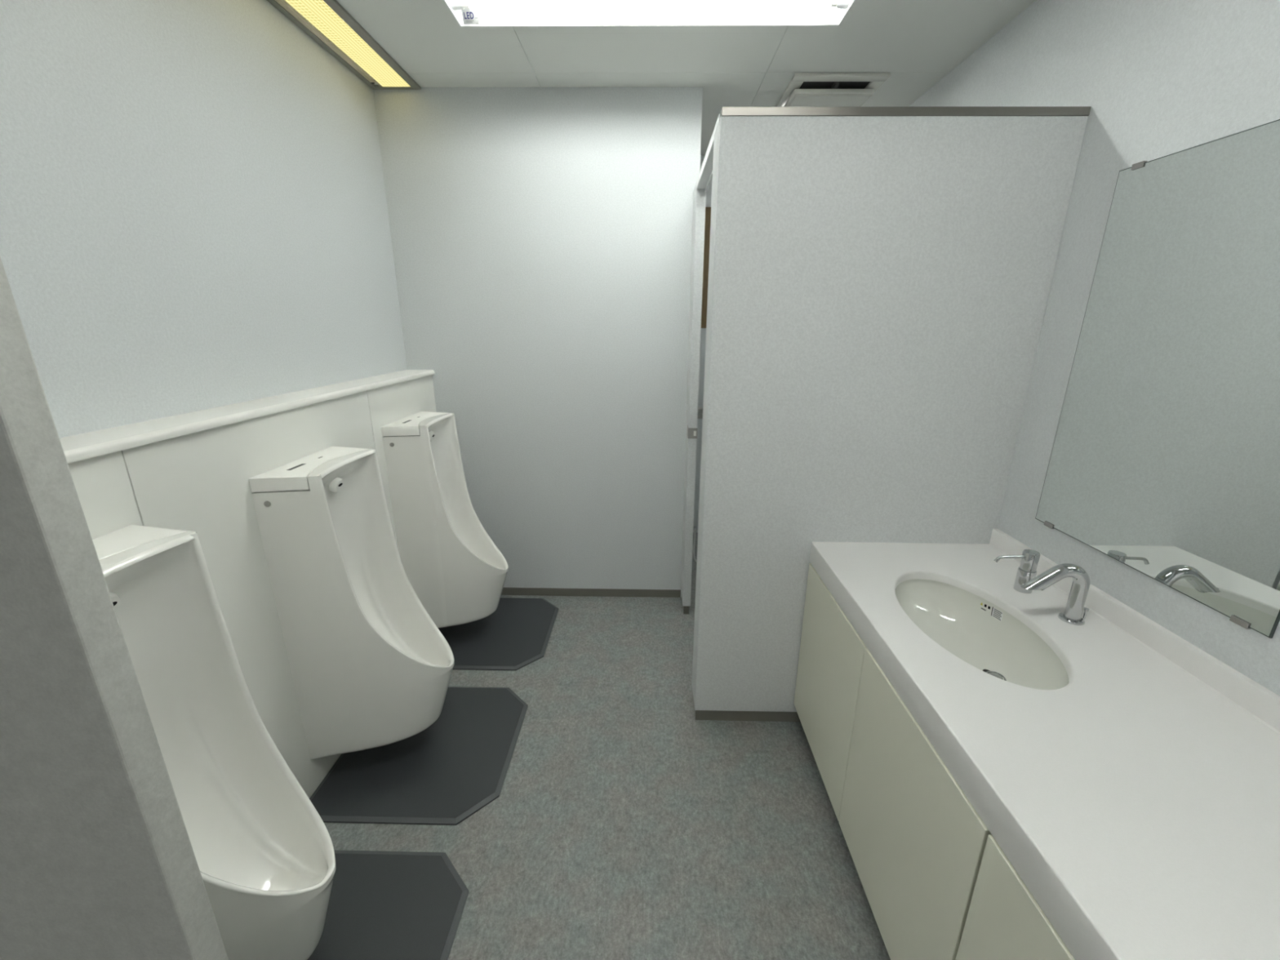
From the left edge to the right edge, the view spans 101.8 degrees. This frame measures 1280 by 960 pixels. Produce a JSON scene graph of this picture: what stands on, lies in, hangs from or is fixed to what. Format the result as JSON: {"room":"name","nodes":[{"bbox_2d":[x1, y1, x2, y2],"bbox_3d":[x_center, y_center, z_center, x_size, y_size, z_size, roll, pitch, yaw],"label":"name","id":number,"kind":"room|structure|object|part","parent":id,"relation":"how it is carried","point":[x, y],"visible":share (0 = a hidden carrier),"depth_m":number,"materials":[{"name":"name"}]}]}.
{"room":"public restroom","nodes":[
{"label":"public restroom","id":0,"kind":"room"},
{"bbox_2d":[0,0,407,438],"bbox_3d":[-1.223,0.054,0.677,0.100,2.400,3.921,1,17,1],"label":"wall","id":1,"kind":"structure","parent":0,"point":[194,215],"depth_m":1.32,"materials":[{"name":"paint"}]},
{"bbox_2d":[67,374,436,798],"bbox_3d":[-1.100,0.362,1.725,0.121,1.203,2.090,1,17,1],"label":"wall","id":2,"kind":"structure","parent":0,"point":[198,482],"depth_m":1.38,"materials":[{"name":"white"}]},
{"bbox_2d":[92,524,336,959],"bbox_3d":[-0.848,0.594,1.022,0.408,0.931,0.380,1,17,1],"label":"urinal","id":3,"kind":"object","parent":2,"relation":"attached to","point":[264,854],"visible":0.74,"depth_m":1.08,"materials":[{"name":"white ceramic"}]},
{"bbox_3d":[-0.980,0.165,0.894,0.138,0.038,0.380,1,17,1],"label":"lid","id":4,"kind":"part","parent":3,"relation":"part of","materials":[{"name":"white ceramic"}]},
{"bbox_2d":[59,369,435,463],"bbox_3d":[-1.090,-0.224,1.547,0.134,0.022,2.090,1,17,1],"label":"ledge","id":5,"kind":"object","parent":2,"relation":"on","point":[86,446],"visible":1,"depth_m":1.27,"materials":[{"name":"white"}]},
{"bbox_2d":[248,446,454,759],"bbox_3d":[-0.836,0.389,1.696,0.408,0.931,0.380,1,17,1],"label":"urinal","id":6,"kind":"object","parent":2,"relation":"attached to","point":[371,668],"visible":1,"depth_m":1.61,"materials":[{"name":"white ceramic"}]},
{"bbox_3d":[-0.968,-0.040,1.569,0.138,0.038,0.380,1,17,1],"label":"lid","id":7,"kind":"part","parent":6,"relation":"part of","materials":[{"name":"white ceramic"}]},
{"bbox_2d":[381,411,508,627],"bbox_3d":[-0.823,0.182,2.377,0.408,0.931,0.380,1,17,1],"label":"urinal","id":8,"kind":"object","parent":2,"relation":"attached to","point":[455,569],"visible":0.99,"depth_m":2.29,"materials":[{"name":"white ceramic"}]},
{"bbox_3d":[-0.955,-0.246,2.250,0.138,0.038,0.380,1,17,1],"label":"lid","id":9,"kind":"part","parent":8,"relation":"part of","materials":[{"name":"white ceramic"}]},
{"bbox_2d":[373,87,702,596],"bbox_3d":[-0.490,-0.522,2.590,1.495,2.400,0.100,1,17,1],"label":"wall","id":10,"kind":"structure","parent":0,"point":[541,237],"depth_m":2.44,"materials":[{"name":"paint"}]},
{"bbox_2d":[501,587,680,597],"bbox_3d":[-0.400,0.620,2.879,1.248,0.046,0.006,1,17,1],"label":"baseboard","id":11,"kind":"structure","parent":10,"relation":"attached to","point":[506,591],"depth_m":2.87,"materials":[{"name":"grey plastic"}]},
{"bbox_2d":[324,532,890,959],"bbox_3d":[0.003,1.128,1.466,2.550,0.100,5.050,1,17,1],"label":"floor","id":12,"kind":"structure","parent":0,"point":[623,824],"depth_m":1.56,"materials":[{"name":"plastic"}]},
{"bbox_2d":[0,257,228,959],"bbox_3d":[-0.867,0.282,0.584,0.620,2.021,0.044,1,17,1],"label":"privacy screen","id":13,"kind":"object","parent":12,"relation":"on","point":[98,861],"visible":1,"depth_m":0.57,"materials":[{"name":"laminate"}]},
{"bbox_2d":[307,849,469,959],"bbox_3d":[-0.757,1.147,1.193,0.596,0.012,0.612,1,17,1],"label":"floor mat","id":14,"kind":"object","parent":12,"relation":"on","point":[383,905],"visible":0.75,"depth_m":1.34,"materials":[{"name":"rubber"}]},
{"bbox_2d":[309,686,528,825],"bbox_3d":[-0.744,0.944,1.863,0.596,0.012,0.612,1,17,1],"label":"floor mat","id":15,"kind":"object","parent":12,"relation":"on","point":[444,773],"visible":0.73,"depth_m":1.75,"materials":[{"name":"grey rubber"}]},
{"bbox_2d":[438,597,558,671],"bbox_3d":[-0.731,0.733,2.559,0.596,0.012,0.612,1,17,1],"label":"floor mat","id":16,"kind":"object","parent":12,"relation":"on","point":[516,635],"visible":0.68,"depth_m":2.48,"materials":[{"name":"rubber"}]},
{"bbox_2d":[691,106,1090,721],"bbox_3d":[0.705,-0.059,1.756,0.982,2.010,0.152,1,17,1],"label":"wall","id":17,"kind":"structure","parent":12,"relation":"on","point":[880,278],"depth_m":1.57,"materials":[{"name":"laminate"}]},
{"bbox_2d":[680,114,719,613],"bbox_3d":[0.241,-0.183,2.160,0.043,2.008,0.892,1,17,1],"label":"door","id":18,"kind":"structure","parent":17,"relation":"in","point":[705,175],"depth_m":2.35,"materials":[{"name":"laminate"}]},
{"bbox_3d":[0.246,-0.228,2.459,0.043,0.050,0.073,1,17,1],"label":"strike plate","id":19,"kind":"part","parent":18,"relation":"part of","materials":[{"name":"silver metal"}]},
{"bbox_3d":[0.245,-1.098,1.788,0.040,0.040,0.712,1,17,1],"label":"header rail","id":20,"kind":"part","parent":18,"relation":"part of","materials":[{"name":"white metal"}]},
{"bbox_3d":[0.234,-0.083,1.779,0.040,1.940,0.110,1,17,1],"label":"corner post","id":21,"kind":"part","parent":17,"relation":"part of","materials":[{"name":"laminate"}]},
{"bbox_3d":[0.711,-0.995,1.415,0.979,0.021,0.044,1,17,1],"label":"rail","id":22,"kind":"part","parent":17,"relation":"part of","materials":[{"name":"silver metal"}]},
{"bbox_2d":[793,563,991,959],"bbox_3d":[0.872,0.750,1.403,0.610,0.670,0.981,1,17,1],"label":"vanity cabinet","id":23,"kind":"object","parent":12,"relation":"on","point":[915,841],"visible":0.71,"depth_m":1.19,"materials":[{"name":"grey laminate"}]},
{"bbox_3d":[0.581,0.630,1.632,0.018,0.576,0.480,1,17,1],"label":"door","id":24,"kind":"part","parent":23,"relation":"part of","materials":[{"name":"white laminate"}]},
{"bbox_3d":[0.572,0.772,1.163,0.018,0.576,0.493,1,17,1],"label":"door","id":25,"kind":"part","parent":23,"relation":"part of","materials":[{"name":"white laminate"}]},
{"bbox_2d":[809,528,1279,959],"bbox_3d":[0.873,0.440,1.040,0.612,0.130,1.505,1,17,1],"label":"countertop","id":26,"kind":"structure","parent":23,"relation":"on","point":[1135,800],"depth_m":0.90,"materials":[{"name":"stone"}]},
{"bbox_2d":[894,578,1069,689],"bbox_3d":[0.831,0.439,1.333,0.352,0.140,0.570,1,17,1],"label":"washbasin","id":27,"kind":"object","parent":26,"relation":"in","point":[982,634],"visible":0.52,"depth_m":1.44,"materials":[{"name":"white ceramic"}]},
{"bbox_2d":[981,606,1002,620],"bbox_3d":[0.969,0.361,1.434,0.003,0.026,0.061,-5,18,-16],"label":"print","id":28,"kind":"object","parent":27,"relation":"attached to","point":[991,613],"depth_m":1.43,"materials":[{"name":"grey"}]},
{"bbox_2d":[994,549,1040,593],"bbox_3d":[1.030,0.250,1.434,0.116,0.116,0.043,1,17,1],"label":"mixer valve","id":29,"kind":"object","parent":26,"relation":"on","point":[1027,570],"visible":0.98,"depth_m":1.42,"materials":[{"name":"silver metal"}]},
{"bbox_3d":[1.012,0.216,1.426,0.078,0.024,0.010,1,17,2],"label":"lever","id":30,"kind":"part","parent":29,"relation":"part of","materials":[{"name":"silver metal"}]},
{"bbox_3d":[1.067,0.221,1.425,0.039,0.053,0.039,1,17,1],"label":"handle knob","id":31,"kind":"part","parent":29,"relation":"part of","materials":[{"name":"silver metal"}]},
{"bbox_2d":[1020,563,1089,625],"bbox_3d":[1.031,0.277,1.284,0.182,0.152,0.053,1,17,1],"label":"faucet","id":32,"kind":"object","parent":26,"relation":"on","point":[1072,615],"visible":1,"depth_m":1.27,"materials":[{"name":"silver metal"}]},
{"bbox_3d":[1.116,0.335,1.305,0.011,0.029,0.011,1,17,1],"label":"pop rod","id":33,"kind":"part","parent":32,"relation":"part of","materials":[{"name":"silver metal"}]},
{"bbox_2d":[955,835,1075,959],"bbox_3d":[0.859,0.967,0.688,0.610,0.670,0.506,1,17,1],"label":"vanity cabinet","id":34,"kind":"object","parent":12,"relation":"on","point":[1004,921],"visible":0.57,"depth_m":0.80,"materials":[{"name":"grey laminate"}]},
{"bbox_2d":[336,0,1035,155],"bbox_3d":[0.017,-1.264,0.740,2.550,0.100,5.050,1,17,1],"label":"ceiling","id":35,"kind":"structure","parent":0,"point":[919,42],"depth_m":1.89,"materials":[{"name":"white paint"}]},
{"bbox_2d":[266,0,421,89],"bbox_3d":[-1.044,-1.379,1.287,0.205,0.010,1.906,1,17,1],"label":"recessed light","id":36,"kind":"object","parent":35,"relation":"in","point":[326,22],"visible":1,"depth_m":1.82,"materials":[{"name":"yellow plastic"}]},
{"bbox_3d":[-1.117,-1.374,1.270,0.018,0.005,1.824,1,17,1],"label":"rail","id":37,"kind":"part","parent":36,"relation":"part of","materials":[{"name":"beige metal"}]},
{"bbox_2d":[443,0,855,26],"bbox_3d":[0.028,-1.519,1.643,1.262,0.068,0.165,1,17,1],"label":"ceiling light","id":38,"kind":"object","parent":35,"relation":"attached to","point":[468,13],"visible":1,"depth_m":1.71,"materials":[{"name":"white plastic"}]},
{"bbox_3d":[-0.599,-1.526,1.653,0.002,0.067,0.159,1,17,1],"label":"plate","id":39,"kind":"part","parent":38,"relation":"part of","materials":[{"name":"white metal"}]},
{"bbox_2d":[449,0,464,10],"bbox_3d":[-0.581,-1.528,1.652,0.034,0.057,0.039,1,17,1],"label":"label","id":40,"kind":"object","parent":38,"relation":"attached to","point":[455,5],"depth_m":1.65,"materials":[{"name":"white paper"}]},
{"bbox_2d":[835,0,849,8],"bbox_3d":[0.637,-1.515,1.633,0.034,0.057,0.039,1,17,1],"label":"label","id":41,"kind":"object","parent":38,"relation":"attached to","point":[842,4],"depth_m":1.63,"materials":[{"name":"white paper"}]},
{"bbox_3d":[0.655,-1.513,1.634,0.002,0.067,0.159,1,17,1],"label":"plate","id":42,"kind":"part","parent":38,"relation":"part of","materials":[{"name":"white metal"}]},
{"bbox_2d":[775,72,890,106],"bbox_3d":[0.802,-1.638,2.235,0.376,0.043,0.376,1,17,1],"label":"ceiling vent","id":43,"kind":"object","parent":35,"relation":"in","point":[804,89],"visible":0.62,"depth_m":2.14,"materials":[{"name":"white plastic"}]},
{"bbox_3d":[0.802,-1.635,2.261,0.328,0.022,0.248,1,17,1],"label":"panel","id":44,"kind":"part","parent":43,"relation":"part of","materials":[{"name":"white plastic"}]},
{"bbox_2d":[693,155,712,532],"bbox_3d":[0.752,-0.779,3.460,1.155,2.400,0.100,1,17,1],"label":"wall","id":45,"kind":"structure","parent":0,"point":[708,193],"depth_m":3.49,"materials":[{"name":"laminate"}]},
{"bbox_2d":[701,207,711,328],"bbox_3d":[0.417,-1.311,3.242,0.085,0.700,0.020,1,17,1],"label":"wooden board","id":46,"kind":"object","parent":45,"relation":"attached to","point":[708,210],"visible":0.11,"depth_m":3.23,"materials":[{"name":"brown wood"}]},
{"bbox_2d":[908,0,1279,696],"bbox_3d":[1.235,-0.055,1.084,0.100,2.400,4.850,1,17,1],"label":"wall","id":47,"kind":"structure","parent":0,"point":[1157,78],"depth_m":1.33,"materials":[{"name":"paint"}]},
{"bbox_2d":[988,528,1279,734],"bbox_3d":[1.170,0.407,1.024,0.019,0.056,1.505,1,17,1],"label":"backsplash","id":48,"kind":"structure","parent":47,"relation":"attached to","point":[1262,704],"depth_m":1.13,"materials":[{"name":"stone"}]},
{"bbox_2d":[1035,119,1279,638],"bbox_3d":[1.183,-0.237,1.132,0.008,0.932,0.618,1,17,1],"label":"wall mirror","id":49,"kind":"object","parent":47,"relation":"attached to","point":[1164,462],"visible":1,"depth_m":1.13,"materials":[{"name":"grey mirror"}]},
{"bbox_3d":[0.216,-0.650,3.024,0.100,2.400,0.829,1,17,1],"label":"wall","id":50,"kind":"structure","parent":0,"visible":0},
{"bbox_2d":[693,525,697,562],"bbox_3d":[0.341,0.385,3.058,0.175,0.271,0.057,-8,19,-26],"label":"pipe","id":51,"kind":"object","parent":50,"relation":"attached to","point":[694,526],"visible":0.6,"depth_m":3.03,"materials":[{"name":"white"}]},
{"bbox_2d":[697,406,702,418],"bbox_3d":[0.297,-0.362,2.790,0.075,0.052,0.100,1,17,1],"label":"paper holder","id":52,"kind":"object","parent":50,"relation":"attached to","point":[700,408],"visible":0.3,"depth_m":2.75,"materials":[{"name":"silver metal"}]}
]}

